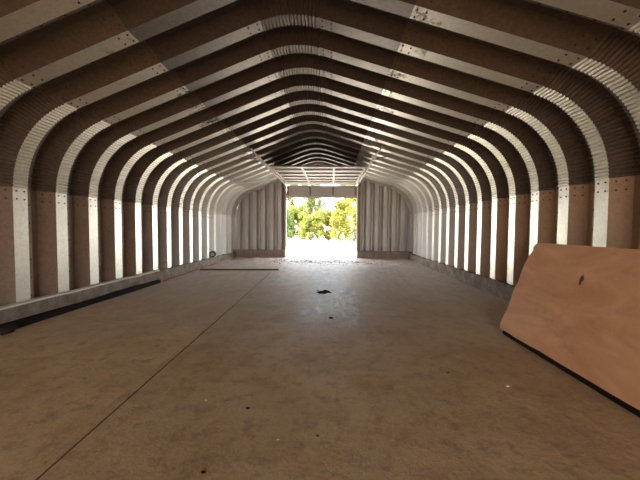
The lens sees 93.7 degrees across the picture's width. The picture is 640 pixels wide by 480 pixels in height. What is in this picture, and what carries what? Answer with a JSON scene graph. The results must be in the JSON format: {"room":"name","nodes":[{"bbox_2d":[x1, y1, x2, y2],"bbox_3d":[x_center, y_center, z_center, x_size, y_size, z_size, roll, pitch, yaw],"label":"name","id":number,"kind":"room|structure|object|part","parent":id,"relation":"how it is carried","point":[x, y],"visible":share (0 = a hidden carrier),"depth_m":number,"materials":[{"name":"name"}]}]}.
{"room":"empty metal warehouse","nodes":[
{"label":"empty metal warehouse","id":0,"kind":"room"},
{"bbox_2d":[0,186,235,305],"bbox_3d":[-4.087,0.134,3.110,0.138,1.588,20.330,1,2,2],"label":"wall","id":1,"kind":"structure","parent":0,"point":[51,242],"depth_m":5.11,"materials":[{"name":"metal"}]},
{"bbox_2d":[236,181,282,249],"bbox_3d":[-2.565,-1.079,13.093,2.173,3.181,0.156,1,2,2],"label":"wall","id":2,"kind":"structure","parent":0,"point":[259,217],"depth_m":13.06,"materials":[{"name":"grey metal"}]},
{"bbox_2d":[0,0,639,215],"bbox_3d":[-0.271,-1.748,2.901,7.743,2.256,20.330,1,2,2],"label":"ceiling","id":3,"kind":"structure","parent":0,"point":[159,103],"depth_m":4.18,"materials":[{"name":"metal"}]},
{"bbox_2d":[240,148,286,248],"bbox_3d":[-1.820,-1.066,10.374,0.684,3.074,4.908,1,2,2],"label":"door track","id":4,"kind":"object","parent":3,"relation":"hanging from","point":[258,157],"visible":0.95,"depth_m":11.91,"materials":[{"name":"metal"}]},
{"bbox_3d":[-1.540,-0.907,10.380,0.050,2.760,4.888,1,2,2],"label":"rail","id":5,"kind":"part","parent":4,"relation":"part of","materials":[{"name":"metal"}]},
{"bbox_2d":[270,165,366,197],"bbox_3d":[0.002,-2.020,10.917,2.980,0.590,3.740,1,2,2],"label":"door","id":6,"kind":"structure","parent":4,"relation":"attached to","point":[290,174],"depth_m":11.41,"materials":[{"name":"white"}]},
{"bbox_3d":[0.028,-2.305,11.563,2.920,0.040,0.090,1,2,2],"label":"rail","id":7,"kind":"part","parent":6,"relation":"part of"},
{"bbox_3d":[0.068,-2.054,12.750,2.980,0.020,0.012,1,2,2],"label":"rail","id":8,"kind":"part","parent":6,"relation":"part of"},
{"bbox_3d":[-0.053,-2.249,9.340,2.920,0.015,0.604,1,2,2],"label":"panel","id":9,"kind":"part","parent":6,"relation":"part of","materials":[{"name":"grey metal"}]},
{"bbox_3d":[-0.062,-2.212,9.087,2.920,0.040,0.090,1,2,2],"label":"rail","id":10,"kind":"part","parent":6,"relation":"part of","materials":[{"name":"grey metal"}]},
{"bbox_3d":[-0.040,-2.235,9.706,2.920,0.040,0.090,1,2,2],"label":"rail","id":11,"kind":"part","parent":6,"relation":"part of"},
{"bbox_3d":[-0.044,-2.231,9.596,2.920,0.040,0.090,1,2,2],"label":"rail","id":12,"kind":"part","parent":6,"relation":"part of","materials":[{"name":"grey metal"}]},
{"bbox_3d":[-0.030,-2.272,9.959,2.920,0.015,0.604,1,2,2],"label":"panel","id":13,"kind":"part","parent":6,"relation":"part of","materials":[{"name":"grey metal"}]},
{"bbox_3d":[-0.008,-2.295,10.579,2.920,0.015,0.604,1,2,2],"label":"panel","id":14,"kind":"part","parent":6,"relation":"part of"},
{"bbox_3d":[-0.021,-2.254,10.215,2.920,0.040,0.090,1,2,2],"label":"rail","id":15,"kind":"part","parent":6,"relation":"part of","materials":[{"name":"grey metal"}]},
{"bbox_3d":[0.015,-2.318,11.198,2.920,0.015,0.604,1,2,2],"label":"panel","id":16,"kind":"part","parent":6,"relation":"part of","materials":[{"name":"grey metal"}]},
{"bbox_3d":[0.001,-2.277,10.834,2.920,0.040,0.090,1,2,2],"label":"rail","id":17,"kind":"part","parent":6,"relation":"part of","materials":[{"name":"grey metal"}]},
{"bbox_3d":[0.052,-2.303,12.252,2.920,0.085,0.211,1,2,2],"label":"panel","id":18,"kind":"part","parent":6,"relation":"part of","materials":[{"name":"grey metal"}]},
{"bbox_3d":[0.046,-2.324,12.072,2.920,0.040,0.090,1,2,2],"label":"rail","id":19,"kind":"part","parent":6,"relation":"part of","materials":[{"name":"grey metal"}]},
{"bbox_3d":[0.069,-2.065,12.770,2.980,0.480,0.030,1,2,2],"label":"panel","id":20,"kind":"part","parent":6,"relation":"part of","materials":[{"name":"grey metal"}]},
{"bbox_3d":[0.066,-1.859,12.746,2.980,0.070,0.035,1,2,2],"label":"rail","id":21,"kind":"part","parent":6,"relation":"part of","materials":[{"name":"grey metal"}]},
{"bbox_3d":[0.069,-2.268,12.730,2.980,0.070,0.035,1,2,2],"label":"rail","id":22,"kind":"part","parent":6,"relation":"part of","materials":[{"name":"grey metal"}]},
{"bbox_3d":[0.037,-2.342,11.817,2.920,0.015,0.604,1,2,2],"label":"panel","id":23,"kind":"part","parent":6,"relation":"part of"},
{"bbox_3d":[0.024,-2.300,11.453,2.920,0.040,0.090,1,2,2],"label":"rail","id":24,"kind":"part","parent":6,"relation":"part of","materials":[{"name":"grey metal"}]},
{"bbox_2d":[356,146,394,249],"bbox_3d":[1.762,-1.047,10.245,0.686,3.105,4.908,1,2,2],"label":"door track","id":25,"kind":"object","parent":3,"relation":"hanging from","point":[375,155],"visible":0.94,"depth_m":10.21,"materials":[{"name":"metal"}]},
{"bbox_3d":[1.478,-0.877,10.271,0.050,2.760,4.888,1,2,2],"label":"rail","id":26,"kind":"part","parent":25,"relation":"part of","materials":[{"name":"metal"}]},
{"bbox_2d":[0,257,639,479],"bbox_3d":[-0.305,1.163,2.972,8.200,0.085,20.250,1,2,2],"label":"floor","id":27,"kind":"structure","parent":0,"point":[117,388],"depth_m":2.41,"materials":[{"name":"concrete"}]},
{"bbox_2d":[0,323,17,334],"bbox_3d":[-3.778,1.072,3.646,0.110,0.116,0.210,1,2,2],"label":"clod","id":28,"kind":"object","parent":27,"relation":"on","point":[10,327],"visible":1,"depth_m":3.60,"materials":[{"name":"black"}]},
{"bbox_2d":[0,280,160,328],"bbox_3d":[-3.900,1.100,3.107,0.076,0.101,7.840,1,2,2],"label":"timber","id":29,"kind":"object","parent":27,"relation":"on","point":[22,322],"visible":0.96,"depth_m":4.66,"materials":[{"name":"black wood"}]},
{"bbox_2d":[0,252,235,323],"bbox_3d":[-4.137,1.020,2.935,0.381,0.269,19.910,1,2,2],"label":"curb","id":30,"kind":"object","parent":27,"relation":"on","point":[22,311],"visible":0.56,"depth_m":5.23,"materials":[{"name":"concrete"}]},
{"bbox_2d":[0,270,159,309],"bbox_3d":[-3.974,0.868,3.131,0.106,0.038,7.900,1,2,2],"label":"plank","id":31,"kind":"object","parent":30,"relation":"on","point":[7,306],"visible":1,"depth_m":4.63,"materials":[{"name":"grey wood"}]},
{"bbox_2d":[209,251,215,256],"bbox_3d":[-3.730,0.489,10.425,0.220,0.220,0.226,0,2,-12],"label":"drum","id":32,"kind":"object","parent":30,"relation":"on","point":[212,253],"visible":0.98,"depth_m":10.32,"materials":[{"name":"metal"}]},
{"bbox_2d":[163,263,216,281],"bbox_3d":[-3.683,0.900,8.885,0.070,0.061,3.511,1,2,2],"label":"cord","id":33,"kind":"object","parent":27,"relation":"on","point":[215,263],"visible":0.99,"depth_m":8.36,"materials":[{"name":"red plastic"}]},
{"bbox_2d":[200,269,278,269],"bbox_3d":[-2.434,0.893,9.084,2.349,0.046,0.060,0,2,-3],"label":"batten","id":34,"kind":"object","parent":27,"relation":"on","point":[200,269],"visible":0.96,"depth_m":9.05,"materials":[{"name":"wood"}]},
{"bbox_2d":[233,249,284,256],"bbox_3d":[-2.731,0.603,13.005,2.460,0.364,0.346,1,2,2],"label":"curb","id":35,"kind":"object","parent":27,"relation":"on","point":[239,252],"visible":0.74,"depth_m":12.84,"materials":[{"name":"concrete"}]},
{"bbox_2d":[283,184,286,256],"bbox_3d":[-1.532,-0.835,12.970,0.130,3.260,0.220,1,2,2],"label":"post","id":36,"kind":"object","parent":27,"relation":"on","point":[283,184],"visible":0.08,"depth_m":12.86,"materials":[{"name":"metal"}]},
{"bbox_2d":[231,258,408,269],"bbox_3d":[-0.037,0.828,11.047,6.976,0.050,3.202,1,2,2],"label":"leaf litter","id":37,"kind":"object","parent":27,"relation":"on","point":[280,258],"visible":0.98,"depth_m":11.33,"materials":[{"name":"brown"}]},
{"bbox_2d":[316,290,331,293],"bbox_3d":[0.080,1.055,6.166,0.323,0.024,0.358,1,2,2],"label":"rubble","id":38,"kind":"object","parent":27,"relation":"on","point":[323,291],"visible":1,"depth_m":6.10,"materials":[{"name":"black stone"}]},
{"bbox_2d":[356,183,360,257],"bbox_3d":[1.655,-0.804,12.855,0.130,3.260,0.220,1,2,2],"label":"post","id":39,"kind":"object","parent":27,"relation":"on","point":[359,187],"visible":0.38,"depth_m":12.74,"materials":[{"name":"metal"}]},
{"bbox_2d":[357,251,411,258],"bbox_3d":[2.845,0.658,12.804,2.500,0.364,0.346,1,2,2],"label":"curb","id":40,"kind":"object","parent":27,"relation":"on","point":[360,254],"visible":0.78,"depth_m":12.65,"materials":[{"name":"concrete"}]},
{"bbox_2d":[408,253,515,301],"bbox_3d":[3.523,1.078,2.659,0.409,0.304,19.910,1,2,2],"label":"curb","id":41,"kind":"object","parent":27,"relation":"on","point":[501,289],"visible":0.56,"depth_m":6.92,"materials":[{"name":"concrete"}]},
{"bbox_2d":[500,243,639,417],"bbox_3d":[2.716,0.671,2.140,0.983,1.159,3.321,1,2,2],"label":"plywood sheet","id":42,"kind":"object","parent":27,"relation":"on","point":[576,308],"visible":1,"depth_m":2.74,"materials":[{"name":"brown wood"}]},
{"bbox_2d":[359,179,409,250],"bbox_3d":[2.720,-1.043,12.903,2.210,3.213,0.156,1,2,2],"label":"wall","id":43,"kind":"structure","parent":0,"point":[384,215],"depth_m":12.88,"materials":[{"name":"grey metal"}]},
{"bbox_2d":[409,175,639,284],"bbox_3d":[3.514,0.119,2.834,0.138,1.668,20.330,1,2,2],"label":"wall","id":44,"kind":"structure","parent":0,"point":[495,239],"depth_m":5.36,"materials":[{"name":"metal"}]},
{"label":"outside","id":45,"kind":"structure","parent":0,"visible":0},
{"bbox_2d":[286,235,356,256],"bbox_3d":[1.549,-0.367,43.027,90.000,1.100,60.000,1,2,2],"label":"ground","id":46,"kind":"structure","parent":45,"point":[295,247],"depth_m":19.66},
{"bbox_2d":[287,207,296,237],"bbox_3d":[-3.748,-1.817,30.622,2.819,3.377,1.694,1,2,2],"label":"shrub","id":47,"kind":"object","parent":46,"relation":"on","point":[290,223],"visible":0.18,"depth_m":30.45,"materials":[{"name":"green plant"}]},
{"bbox_2d":[287,204,307,237],"bbox_3d":[-2.399,-2.027,32.437,2.766,3.831,1.785,1,2,2],"label":"shrub","id":48,"kind":"object","parent":46,"relation":"on","point":[301,208],"visible":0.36,"depth_m":32.20,"materials":[{"name":"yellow plant"}]},
{"bbox_2d":[288,185,316,225],"bbox_3d":[-2.427,-4.629,40.572,4.373,8.353,3.548,1,2,2],"label":"tree","id":49,"kind":"object","parent":46,"relation":"on","point":[310,202],"visible":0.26,"depth_m":39.85,"materials":[{"name":"green plant"}]},
{"bbox_2d":[297,210,324,239],"bbox_3d":[-0.950,-1.492,30.522,2.829,3.166,1.801,1,2,2],"label":"shrub","id":50,"kind":"object","parent":46,"relation":"on","point":[307,228],"visible":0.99,"depth_m":30.26,"materials":[{"name":"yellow plant"}]},
{"bbox_2d":[300,185,322,221],"bbox_3d":[-1.101,-5.442,48.443,4.280,9.546,3.468,1,2,2],"label":"tree","id":51,"kind":"object","parent":46,"relation":"on","point":[319,202],"visible":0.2,"depth_m":48.15,"materials":[{"name":"green plant"}]},
{"bbox_2d":[306,185,326,222],"bbox_3d":[-0.334,-4.442,44.461,3.750,7.994,3.429,1,2,2],"label":"tree","id":52,"kind":"object","parent":46,"relation":"on","point":[323,203],"visible":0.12,"depth_m":44.18,"materials":[{"name":"green plant"}]},
{"bbox_2d":[315,206,333,240],"bbox_3d":[0.636,-1.774,32.334,2.832,3.815,1.759,1,2,2],"label":"shrub","id":53,"kind":"object","parent":46,"relation":"on","point":[327,214],"visible":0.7,"depth_m":32.06,"materials":[{"name":"yellow plant"}]},
{"bbox_2d":[329,185,353,228],"bbox_3d":[2.183,-3.641,37.420,4.025,7.412,3.386,1,2,2],"label":"tree","id":54,"kind":"object","parent":46,"relation":"on","point":[345,199],"visible":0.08,"depth_m":36.54,"materials":[{"name":"yellow plant"}]},
{"bbox_2d":[329,198,355,242],"bbox_3d":[2.266,-2.031,30.410,2.697,4.693,1.633,1,2,2],"label":"shrub","id":55,"kind":"object","parent":46,"relation":"on","point":[339,211],"visible":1,"depth_m":30.15,"materials":[{"name":"yellow plant"}]},
{"bbox_2d":[346,204,356,242],"bbox_3d":[3.814,-1.927,32.250,2.737,4.577,1.716,1,2,2],"label":"shrub","id":56,"kind":"object","parent":46,"relation":"on","point":[353,218],"visible":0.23,"depth_m":32.13,"materials":[{"name":"yellow plant"}]},
{"bbox_2d":[347,185,356,225],"bbox_3d":[5.065,-3.904,40.262,4.167,8.049,3.556,1,2,2],"label":"tree","id":57,"kind":"object","parent":46,"relation":"on","point":[354,199],"visible":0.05,"depth_m":39.66,"materials":[{"name":"yellow plant"}]}
]}

